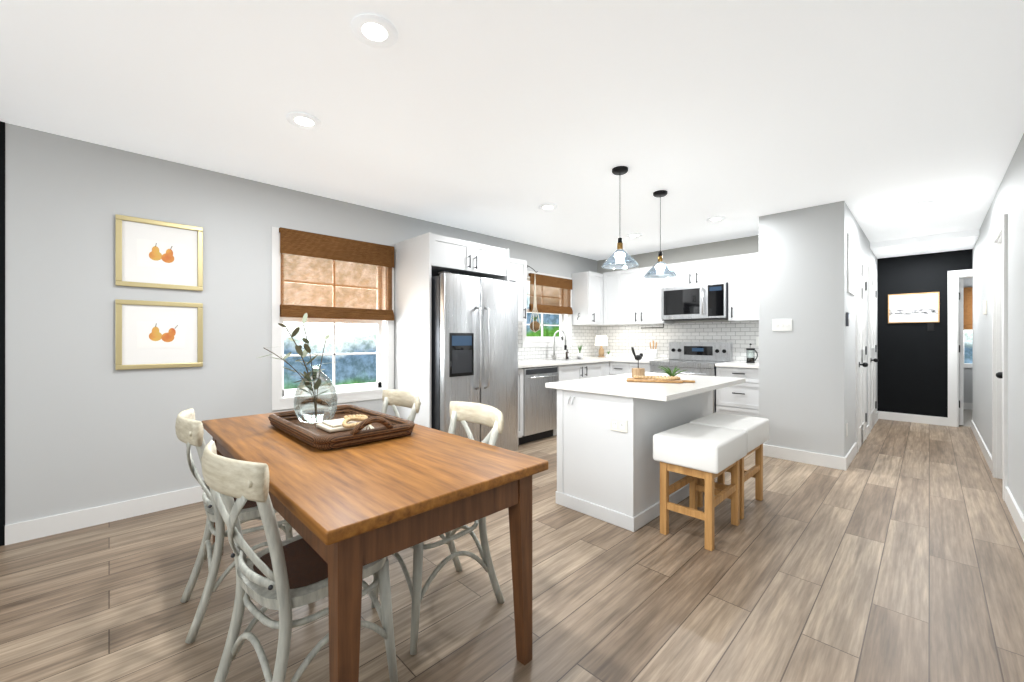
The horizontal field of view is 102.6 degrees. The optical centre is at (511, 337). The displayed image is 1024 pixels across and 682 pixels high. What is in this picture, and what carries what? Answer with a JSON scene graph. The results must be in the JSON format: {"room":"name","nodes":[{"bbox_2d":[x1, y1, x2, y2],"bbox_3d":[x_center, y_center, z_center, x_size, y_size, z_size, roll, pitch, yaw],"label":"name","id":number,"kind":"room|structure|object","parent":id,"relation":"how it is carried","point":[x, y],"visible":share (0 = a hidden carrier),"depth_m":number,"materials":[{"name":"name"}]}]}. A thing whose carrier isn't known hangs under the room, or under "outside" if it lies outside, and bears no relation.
{"room":"kitchen","nodes":[
{"label":"kitchen","id":0,"kind":"room"},
{"bbox_2d":[0,121,596,545],"bbox_3d":[-1.612,-0.025,3.866,8.600,2.490,0.146,0,0,-45],"label":"wall","id":1,"kind":"structure","parent":0,"point":[84,423],"depth_m":2.74,"materials":[{"name":"grey paint"}]},
{"bbox_2d":[5,486,203,544],"bbox_3d":[-2.091,1.163,3.292,2.507,0.115,0.014,0,0,-44],"label":"baseboard","id":2,"kind":"structure","parent":1,"relation":"attached to","point":[45,526],"depth_m":2.68,"materials":[{"name":"white wood"}]},
{"bbox_2d":[115,299,202,369],"bbox_3d":[-2.479,-0.022,2.901,0.470,0.472,0.022,0,0,-45],"label":"framed picture","id":3,"kind":"object","parent":1,"relation":"attached to","point":[154,334],"visible":0.98,"depth_m":2.89,"materials":[{"name":"beige paper"}]},
{"bbox_2d":[115,214,202,290],"bbox_3d":[-2.479,-0.588,2.901,0.470,0.475,0.022,0,0,-45],"label":"framed picture","id":4,"kind":"object","parent":1,"relation":"attached to","point":[149,253],"visible":1,"depth_m":2.89,"materials":[{"name":"beige paper"}]},
{"bbox_2d":[272,227,393,410],"bbox_3d":[-1.641,-0.160,3.824,1.100,1.520,0.155,0,0,-45],"label":"dining window","id":5,"kind":"structure","parent":1,"relation":"in","point":[282,398],"depth_m":3.81,"materials":[{"name":"white"}]},
{"bbox_2d":[279,227,393,320],"bbox_3d":[-1.558,-0.545,3.761,1.030,0.740,0.055,0,0,-45],"label":"window blind","id":6,"kind":"object","parent":5,"relation":"attached to","point":[307,246],"visible":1,"depth_m":3.71,"materials":[{"name":"brown wood"}]},
{"bbox_2d":[509,257,526,321],"bbox_3d":[-0.143,-0.580,4.985,0.615,0.760,0.312,0,0,-45],"label":"upper cabinet","id":7,"kind":"object","parent":1,"relation":"attached to","point":[517,267],"depth_m":5.02,"materials":[{"name":"white wood"}]},
{"bbox_2d":[527,265,539,331],"bbox_3d":[0.222,-0.510,5.321,0.371,0.879,0.142,0,0,-45],"label":"hanging planter","id":8,"kind":"object","parent":7,"relation":"hanging from","point":[534,325],"visible":0.94,"depth_m":5.38,"materials":[{"name":"white fabric"}]},
{"bbox_2d":[522,271,571,347],"bbox_3d":[0.474,-0.390,5.902,1.070,1.040,0.155,0,0,-45],"label":"kitchen window","id":9,"kind":"structure","parent":1,"relation":"in","point":[565,323],"depth_m":5.97,"materials":[{"name":"white"}]},
{"bbox_2d":[529,273,572,313],"bbox_3d":[0.571,-0.615,5.853,0.920,0.520,0.055,0,0,-45],"label":"window blind","id":10,"kind":"object","parent":9,"relation":"attached to","point":[549,282],"visible":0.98,"depth_m":5.83,"materials":[{"name":"brown wood"}]},
{"bbox_2d":[572,271,604,325],"bbox_3d":[1.181,-0.590,6.245,0.400,0.780,0.370,0,0,-45],"label":"upper cabinet","id":11,"kind":"object","parent":1,"relation":"attached to","point":[588,288],"depth_m":6.15,"materials":[{"name":"white wood"}]},
{"bbox_2d":[0,409,1023,681],"bbox_3d":[2.011,1.270,3.561,13.340,0.100,5.660,0,0,-45],"label":"floor","id":12,"kind":"structure","parent":0,"point":[894,553],"depth_m":1.95,"materials":[{"name":"brown wood"}]},
{"bbox_2d":[175,408,292,643],"bbox_3d":[-1.247,0.777,1.919,0.509,0.896,0.422,0,0,-42],"label":"chair","id":13,"kind":"object","parent":12,"relation":"on","point":[189,429],"visible":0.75,"depth_m":1.73,"materials":[{"name":"wood"}]},
{"bbox_2d":[201,440,397,681],"bbox_3d":[-0.704,0.777,1.360,0.422,0.896,0.509,0,0,38],"label":"chair","id":14,"kind":"object","parent":12,"relation":"on","point":[285,577],"visible":0.83,"depth_m":1.22,"materials":[{"name":"wood"}]},
{"bbox_2d":[202,404,547,681],"bbox_3d":[-0.803,0.843,1.930,0.820,0.755,1.860,0,0,-45],"label":"table","id":15,"kind":"object","parent":12,"relation":"on","point":[348,513],"visible":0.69,"depth_m":1.37,"materials":[{"name":"brown wood"}]},
{"bbox_2d":[258,313,414,450],"bbox_3d":[-0.909,0.164,2.051,0.552,0.598,0.808,0,0,-45],"label":"tray","id":16,"kind":"object","parent":15,"relation":"on","point":[325,426],"visible":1,"depth_m":2.08,"materials":[{"name":"wicker"}]},
{"bbox_2d":[258,313,339,423],"bbox_3d":[-1.107,0.157,2.131,0.383,0.584,0.220,0,0,-44],"label":"vase","id":17,"kind":"object","parent":16,"relation":"on","point":[274,419],"depth_m":2.14,"materials":[{"name":"clear glass"}]},
{"bbox_2d":[381,389,420,421],"bbox_3d":[-0.821,0.777,2.383,0.509,0.896,0.422,0,0,-45],"label":"chair","id":18,"kind":"object","parent":12,"relation":"on","point":[393,398],"visible":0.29,"depth_m":2.58,"materials":[{"name":"wood"}]},
{"bbox_2d":[371,401,503,654],"bbox_3d":[-0.325,0.777,1.885,0.509,0.896,0.422,0,0,-42],"label":"chair","id":19,"kind":"object","parent":12,"relation":"on","point":[463,413],"visible":0.44,"depth_m":1.85,"materials":[{"name":"wood"}]},
{"bbox_2d":[395,232,508,427],"bbox_3d":[-0.606,0.130,4.294,1.005,2.180,0.652,0,0,-45],"label":"surround","id":20,"kind":"object","parent":12,"relation":"on","point":[421,260],"visible":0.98,"depth_m":3.96,"materials":[{"name":"white"}]},
{"bbox_2d":[431,271,517,450],"bbox_3d":[-0.509,0.312,4.196,0.925,1.815,0.860,0,0,-45],"label":"fridge","id":21,"kind":"object","parent":12,"relation":"on","point":[474,339],"visible":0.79,"depth_m":3.85,"materials":[{"name":"grey metal"}]},
{"bbox_2d":[518,368,523,444],"bbox_3d":[-0.170,0.777,4.748,0.245,0.885,0.612,0,0,-45],"label":"base cabinet","id":22,"kind":"object","parent":12,"relation":"on","point":[520,371],"depth_m":4.59,"materials":[{"name":"white wood"}]},
{"bbox_2d":[519,366,558,444],"bbox_3d":[0.165,0.782,5.025,0.610,0.875,0.624,0,0,-45],"label":"dishwasher","id":23,"kind":"object","parent":12,"relation":"on","point":[540,410],"visible":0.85,"depth_m":4.81,"materials":[{"name":"grey metal"}]},
{"bbox_2d":[553,364,601,435],"bbox_3d":[0.716,0.777,5.619,1.000,0.885,0.612,0,0,-45],"label":"base cabinet","id":24,"kind":"object","parent":12,"relation":"on","point":[566,371],"depth_m":5.34,"materials":[{"name":"white wood"}]},
{"bbox_2d":[518,356,621,367],"bbox_3d":[0.690,0.317,5.573,2.627,0.035,0.642,0,0,-45],"label":"countertop","id":25,"kind":"structure","parent":24,"relation":"on","point":[579,359],"depth_m":5.41,"materials":[{"name":"white stone"}]},
{"bbox_2d":[551,330,566,358],"bbox_3d":[0.643,0.093,5.686,0.103,0.408,0.243,0,0,-45],"label":"faucet","id":26,"kind":"object","parent":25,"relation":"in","point":[565,348],"visible":1,"depth_m":5.74,"materials":[{"name":"silver metal"}]},
{"bbox_2d":[602,360,613,375],"bbox_3d":[1.134,0.777,5.989,0.226,0.885,0.670,0,0,-45],"label":"base cabinet","id":27,"kind":"object","parent":12,"relation":"on","point":[607,365],"depth_m":5.81,"materials":[{"name":"white wood"}]},
{"bbox_2d":[614,356,649,363],"bbox_3d":[1.830,0.317,5.830,0.641,0.035,0.587,0,0,-45],"label":"countertop","id":28,"kind":"structure","parent":27,"relation":"on","point":[625,360],"depth_m":5.68,"materials":[{"name":"white stone"}]},
{"bbox_2d":[614,364,633,374],"bbox_3d":[1.734,0.777,5.947,0.612,0.885,0.387,0,0,-45],"label":"base cabinet","id":29,"kind":"object","parent":12,"relation":"on","point":[618,368],"depth_m":5.71,"materials":[{"name":"white wood"}]},
{"bbox_2d":[549,387,714,531],"bbox_3d":[1.026,0.795,3.272,1.414,0.850,0.634,0,0,-45],"label":"kitchen island","id":30,"kind":"object","parent":12,"relation":"on","point":[608,465],"depth_m":2.78,"materials":[{"name":"white wood"}]},
{"bbox_2d":[545,371,744,402],"bbox_3d":[1.096,0.353,3.229,1.470,0.035,0.930,0,0,-45],"label":"island countertop","id":31,"kind":"structure","parent":30,"relation":"on","point":[663,387],"depth_m":2.95,"materials":[{"name":"white stone"}]},
{"bbox_2d":[634,360,655,371],"bbox_3d":[1.918,0.777,5.761,0.612,0.885,0.365,0,0,-45],"label":"base cabinet","id":32,"kind":"object","parent":12,"relation":"on","point":[647,367],"depth_m":5.48,"materials":[{"name":"white wood"}]},
{"bbox_2d":[649,342,731,412],"bbox_3d":[2.302,0.637,5.308,0.696,1.165,0.805,0,0,-45],"label":"range","id":33,"kind":"object","parent":12,"relation":"on","point":[696,358],"visible":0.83,"depth_m":5.30,"materials":[{"name":"grey metal"}]},
{"bbox_2d":[653,423,746,550],"bbox_3d":[1.207,0.912,2.623,0.540,0.615,0.390,0,0,-45],"label":"stool","id":34,"kind":"object","parent":12,"relation":"on","point":[693,452],"visible":1,"depth_m":2.50,"materials":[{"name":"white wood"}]},
{"bbox_2d":[689,412,768,518],"bbox_3d":[1.611,0.912,3.034,0.540,0.615,0.390,0,0,-45],"label":"stool","id":35,"kind":"object","parent":12,"relation":"on","point":[756,429],"visible":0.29,"depth_m":2.95,"materials":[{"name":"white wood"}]},
{"bbox_2d":[716,368,758,416],"bbox_3d":[2.798,0.777,4.865,0.612,0.885,0.508,0,0,-45],"label":"base cabinet","id":36,"kind":"object","parent":12,"relation":"on","point":[740,399],"depth_m":4.65,"materials":[{"name":"white wood"}]},
{"bbox_2d":[715,360,758,367],"bbox_3d":[2.788,0.317,4.855,0.641,0.035,0.509,0,0,-45],"label":"countertop","id":37,"kind":"structure","parent":36,"relation":"on","point":[749,363],"depth_m":4.74,"materials":[{"name":"white stone"}]},
{"bbox_2d":[0,0,1023,260],"bbox_3d":[2.011,-1.295,3.561,13.340,0.190,5.660,0,0,-45],"label":"ceiling","id":38,"kind":"structure","parent":0,"point":[502,118],"depth_m":2.23,"materials":[{"name":"white paint"}]},
{"bbox_2d":[286,112,321,129],"bbox_3d":[-1.210,-1.263,2.387,0.183,0.011,0.183,0,0,1],"label":"recessed light","id":39,"kind":"object","parent":38,"relation":"in","point":[302,120],"depth_m":2.38,"materials":[{"name":"white plastic"}]},
{"bbox_2d":[351,13,397,47],"bbox_3d":[-0.565,-1.263,1.688,0.183,0.011,0.183,0,0,1],"label":"recessed light","id":40,"kind":"object","parent":38,"relation":"in","point":[374,30],"depth_m":1.68,"materials":[{"name":"white plastic"}]},
{"bbox_2d":[538,204,556,210],"bbox_3d":[0.346,-1.263,3.957,0.183,0.011,0.183,0,0,1],"label":"recessed light","id":41,"kind":"object","parent":38,"relation":"in","point":[546,207],"depth_m":3.95,"materials":[{"name":"white plastic"}]},
{"bbox_2d":[602,166,638,268],"bbox_3d":[0.812,-0.903,3.083,0.272,0.731,0.272,0,0,-45],"label":"pendant light","id":42,"kind":"object","parent":38,"relation":"hanging from","point":[620,257],"visible":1,"depth_m":3.05,"materials":[{"name":"clear glass"}]},
{"bbox_2d":[627,233,641,237],"bbox_3d":[1.508,-1.263,5.057,0.183,0.011,0.183,0,0,1],"label":"recessed light","id":43,"kind":"object","parent":38,"relation":"in","point":[634,235],"depth_m":5.04,"materials":[{"name":"white plastic"}]},
{"bbox_2d":[644,190,676,278],"bbox_3d":[1.294,-0.903,3.577,0.272,0.731,0.272,0,0,-45],"label":"pendant light","id":44,"kind":"object","parent":38,"relation":"hanging from","point":[660,268],"visible":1,"depth_m":3.55,"materials":[{"name":"clear glass"}]},
{"bbox_2d":[706,216,725,221],"bbox_3d":[2.166,-1.263,4.358,0.183,0.011,0.183,0,0,1],"label":"recessed light","id":45,"kind":"object","parent":38,"relation":"in","point":[717,218],"depth_m":4.36,"materials":[{"name":"white plastic"}]},
{"bbox_2d":[913,247,932,249],"bbox_3d":[5.486,-1.194,5.475,0.183,0.011,0.183,0,0,1],"label":"recessed light","id":46,"kind":"object","parent":38,"relation":"in","point":[921,248],"depth_m":5.46,"materials":[{"name":"white plastic"}]},
{"bbox_2d":[595,336,607,347],"bbox_3d":[1.392,0.041,6.387,0.201,0.154,0.200,0,0,-45],"label":"table lamp","id":47,"kind":"object","parent":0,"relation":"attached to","point":[600,341],"depth_m":6.31,"materials":[{"name":"white fabric"}]},
{"bbox_2d":[597,235,758,361],"bbox_3d":[2.302,-0.025,5.914,0.146,2.490,2.710,0,0,-45],"label":"wall","id":48,"kind":"structure","parent":0,"point":[741,336],"depth_m":5.70,"materials":[{"name":"white tile"}]},
{"bbox_2d":[605,270,624,324],"bbox_3d":[1.586,-0.600,6.272,0.368,0.800,0.316,0,0,-45],"label":"upper cabinet","id":49,"kind":"object","parent":48,"relation":"attached to","point":[612,279],"depth_m":6.16,"materials":[{"name":"white wood"}]},
{"bbox_2d":[621,266,673,323],"bbox_3d":[1.911,-0.600,5.983,0.311,0.800,0.777,0,0,-45],"label":"upper cabinet","id":50,"kind":"object","parent":48,"relation":"attached to","point":[628,297],"depth_m":5.84,"materials":[{"name":"white wood"}]},
{"bbox_2d":[665,256,728,287],"bbox_3d":[2.468,-0.840,5.415,0.311,0.320,0.814,0,0,-45],"label":"upper cabinet","id":51,"kind":"object","parent":48,"relation":"attached to","point":[713,270],"depth_m":5.26,"materials":[{"name":"white wood"}]},
{"bbox_2d":[661,282,727,320],"bbox_3d":[2.419,-0.455,5.368,0.444,0.440,0.810,0,0,-45],"label":"microwave","id":52,"kind":"object","parent":51,"relation":"attached to","point":[700,302],"visible":0.98,"depth_m":5.21,"materials":[{"name":"grey metal"}]},
{"bbox_2d":[728,252,758,320],"bbox_3d":[2.918,-0.605,4.957,0.311,0.790,0.471,0,0,-45],"label":"upper cabinet","id":53,"kind":"object","parent":48,"relation":"attached to","point":[743,286],"depth_m":4.90,"materials":[{"name":"white wood"}]},
{"bbox_2d":[759,201,876,456],"bbox_3d":[4.109,-0.025,5.300,3.590,2.490,0.700,0,0,-45],"label":"wall","id":54,"kind":"structure","parent":0,"point":[807,383],"depth_m":4.02,"materials":[{"name":"grey paint"}]},
{"bbox_2d":[772,319,791,330],"bbox_3d":[2.725,-0.130,4.138,0.012,0.120,0.170,0,0,-44],"label":"switch plate","id":55,"kind":"object","parent":54,"relation":"attached to","point":[781,324],"depth_m":4.14,"materials":[{"name":"white plastic"}]},
{"bbox_2d":[763,444,840,469],"bbox_3d":[2.813,1.163,4.047,0.014,0.115,0.670,0,0,-44],"label":"baseboard","id":56,"kind":"structure","parent":54,"relation":"attached to","point":[830,461],"depth_m":4.01,"materials":[{"name":"white wood"}]},
{"bbox_2d":[846,312,848,325],"bbox_3d":[3.162,-0.175,3.865,0.070,0.130,0.019,0,0,-44],"label":"switch plate","id":57,"kind":"object","parent":54,"relation":"attached to","point":[847,314],"depth_m":3.84,"materials":[{"name":"white"}]},
{"bbox_2d":[841,442,856,469],"bbox_3d":[3.355,1.163,4.059,0.804,0.115,0.014,0,0,-44],"label":"baseboard","id":58,"kind":"structure","parent":54,"relation":"attached to","point":[846,461],"depth_m":3.93,"materials":[{"name":"white wood"}]},
{"bbox_2d":[847,233,855,295],"bbox_3d":[3.393,-0.720,4.095,0.540,0.560,0.014,0,0,-45],"label":"picture","id":59,"kind":"object","parent":54,"relation":"attached to","point":[851,265],"visible":1,"depth_m":4.09,"materials":[{"name":"white"}]},
{"bbox_2d":[855,252,866,452],"bbox_3d":[3.979,0.152,4.668,0.890,2.135,0.018,0,0,-45],"label":"door frame","id":60,"kind":"structure","parent":54,"relation":"attached to","point":[861,260],"depth_m":4.36,"materials":[{"name":"white wood"}]},
{"bbox_2d":[859,262,867,448],"bbox_3d":[4.010,0.193,4.648,0.728,2.038,0.089,0,0,-45],"label":"door","id":61,"kind":"structure","parent":54,"relation":"in","point":[863,364],"depth_m":4.69,"materials":[{"name":"white wood"}]},
{"bbox_2d":[868,266,875,432],"bbox_3d":[4.895,0.152,5.569,0.920,2.135,0.018,0,0,-45],"label":"door frame","id":62,"kind":"structure","parent":54,"relation":"attached to","point":[871,272],"depth_m":5.25,"materials":[{"name":"white wood"}]},
{"bbox_2d":[871,275,877,429],"bbox_3d":[4.926,0.193,5.549,0.758,2.038,0.089,0,0,-45],"label":"door","id":63,"kind":"structure","parent":54,"relation":"in","point":[873,351],"depth_m":5.62,"materials":[{"name":"white wood"}]},
{"bbox_2d":[876,411,880,421],"bbox_3d":[5.368,1.163,6.037,0.400,0.115,0.014,0,0,-44],"label":"baseboard","id":64,"kind":"structure","parent":54,"relation":"attached to","point":[878,414],"depth_m":6.17,"materials":[{"name":"white wood"}]},
{"bbox_2d":[877,249,972,417],"bbox_3d":[6.373,-0.025,5.457,0.140,2.490,2.250,0,0,-45],"label":"wall","id":65,"kind":"structure","parent":0,"point":[912,369],"depth_m":5.92,"materials":[{"name":"black paint"}]},
{"bbox_2d":[888,292,938,322],"bbox_3d":[5.795,-0.432,5.926,0.022,0.425,0.530,0,0,-45],"label":"framed picture","id":66,"kind":"object","parent":65,"relation":"attached to","point":[914,308],"visible":0.94,"depth_m":5.92,"materials":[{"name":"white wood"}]},
{"bbox_2d":[881,411,947,425],"bbox_3d":[5.785,1.163,5.945,0.014,0.115,0.730,0,0,-44],"label":"baseboard","id":67,"kind":"structure","parent":65,"relation":"attached to","point":[934,420],"depth_m":5.91,"materials":[{"name":"white wood"}]},
{"bbox_2d":[927,323,933,330],"bbox_3d":[5.928,-0.158,5.805,0.005,0.115,0.070,0,0,-44],"label":"switch plate","id":68,"kind":"object","parent":65,"relation":"attached to","point":[930,326],"depth_m":5.80,"materials":[{"name":"black plastic"}]},
{"bbox_2d":[948,269,972,426],"bbox_3d":[6.412,0.147,5.404,0.158,2.145,0.920,0,0,-45],"label":"door frame","id":69,"kind":"structure","parent":65,"relation":"attached to","point":[954,277],"depth_m":5.64,"materials":[{"name":"white wood"}]},
{"bbox_2d":[959,279,962,424],"bbox_3d":[6.486,0.195,5.987,0.835,2.030,0.116,0,0,-45],"label":"door","id":70,"kind":"structure","parent":65,"relation":"in","point":[960,351],"depth_m":5.70,"materials":[{"name":"white wood"}]},
{"bbox_2d":[960,278,972,402],"bbox_3d":[7.969,0.010,6.899,0.140,2.420,2.010,0,0,-44],"label":"wall","id":71,"kind":"structure","parent":0,"point":[967,381],"depth_m":6.99,"materials":[{"name":"grey paint"}]},
{"bbox_2d":[963,287,972,367],"bbox_3d":[7.978,-0.180,6.844,0.106,1.380,0.720,0,0,-45],"label":"window","id":72,"kind":"structure","parent":71,"relation":"in","point":[967,365],"depth_m":7.02,"materials":[{"name":"white"}]},
{"bbox_2d":[963,287,972,329],"bbox_3d":[7.917,-0.500,6.785,0.055,0.720,0.640,0,0,-45],"label":"blinds","id":73,"kind":"object","parent":72,"relation":"attached to","point":[967,308],"depth_m":6.96,"materials":[{"name":"brown wood"}]},
{"bbox_2d":[963,402,972,409],"bbox_3d":[7.974,1.163,6.785,0.014,0.115,1.900,0,0,-44],"label":"baseboard","id":74,"kind":"structure","parent":71,"relation":"attached to","point":[969,406],"depth_m":6.98,"materials":[{"name":"white"}]},
{"bbox_2d":[973,133,1023,515],"bbox_3d":[2.319,-0.025,1.606,11.040,2.490,0.140,0,0,-45],"label":"wall","id":75,"kind":"structure","parent":0,"point":[1008,198],"depth_m":2.99,"materials":[{"name":"grey paint"}]},
{"bbox_2d":[971,420,991,471],"bbox_3d":[5.241,1.163,4.585,2.695,0.115,0.014,0,0,-44],"label":"baseboard","id":76,"kind":"structure","parent":75,"relation":"attached to","point":[982,445],"depth_m":4.35,"materials":[{"name":"white wood"}]},
{"bbox_2d":[983,300,986,314],"bbox_3d":[4.826,-0.310,4.184,0.090,0.140,0.022,0,0,-44],"label":"switch plate","id":77,"kind":"object","parent":75,"relation":"attached to","point":[985,301],"depth_m":4.16,"materials":[{"name":"white plastic"}]},
{"bbox_2d":[996,241,1002,479],"bbox_3d":[3.998,0.193,3.337,0.632,2.038,0.116,0,0,-45],"label":"closet door","id":78,"kind":"structure","parent":75,"relation":"in","point":[999,375],"depth_m":3.50,"materials":[{"name":"white wood"}]},
{"bbox_2d":[992,214,1007,500],"bbox_3d":[4.032,0.147,3.302,0.830,2.145,0.158,0,0,-45],"label":"door frame","id":79,"kind":"structure","parent":75,"relation":"attached to","point":[999,234],"depth_m":3.55,"materials":[{"name":"white wood"}]},
{"bbox_2d":[1005,486,1023,541],"bbox_3d":[1.058,1.163,0.474,7.375,0.115,0.014,0,0,-44],"label":"baseboard","id":80,"kind":"structure","parent":75,"relation":"attached to","point":[1015,511],"depth_m":2.72,"materials":[{"name":"white wood"}]},
{"label":"outside","id":81,"kind":"structure","parent":0,"visible":0},
{"bbox_2d":[284,254,972,388],"bbox_3d":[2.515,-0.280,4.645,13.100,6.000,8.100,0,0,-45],"label":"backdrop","id":82,"kind":"structure","parent":81,"point":[354,338],"depth_m":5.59,"materials":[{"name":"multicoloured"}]}
]}

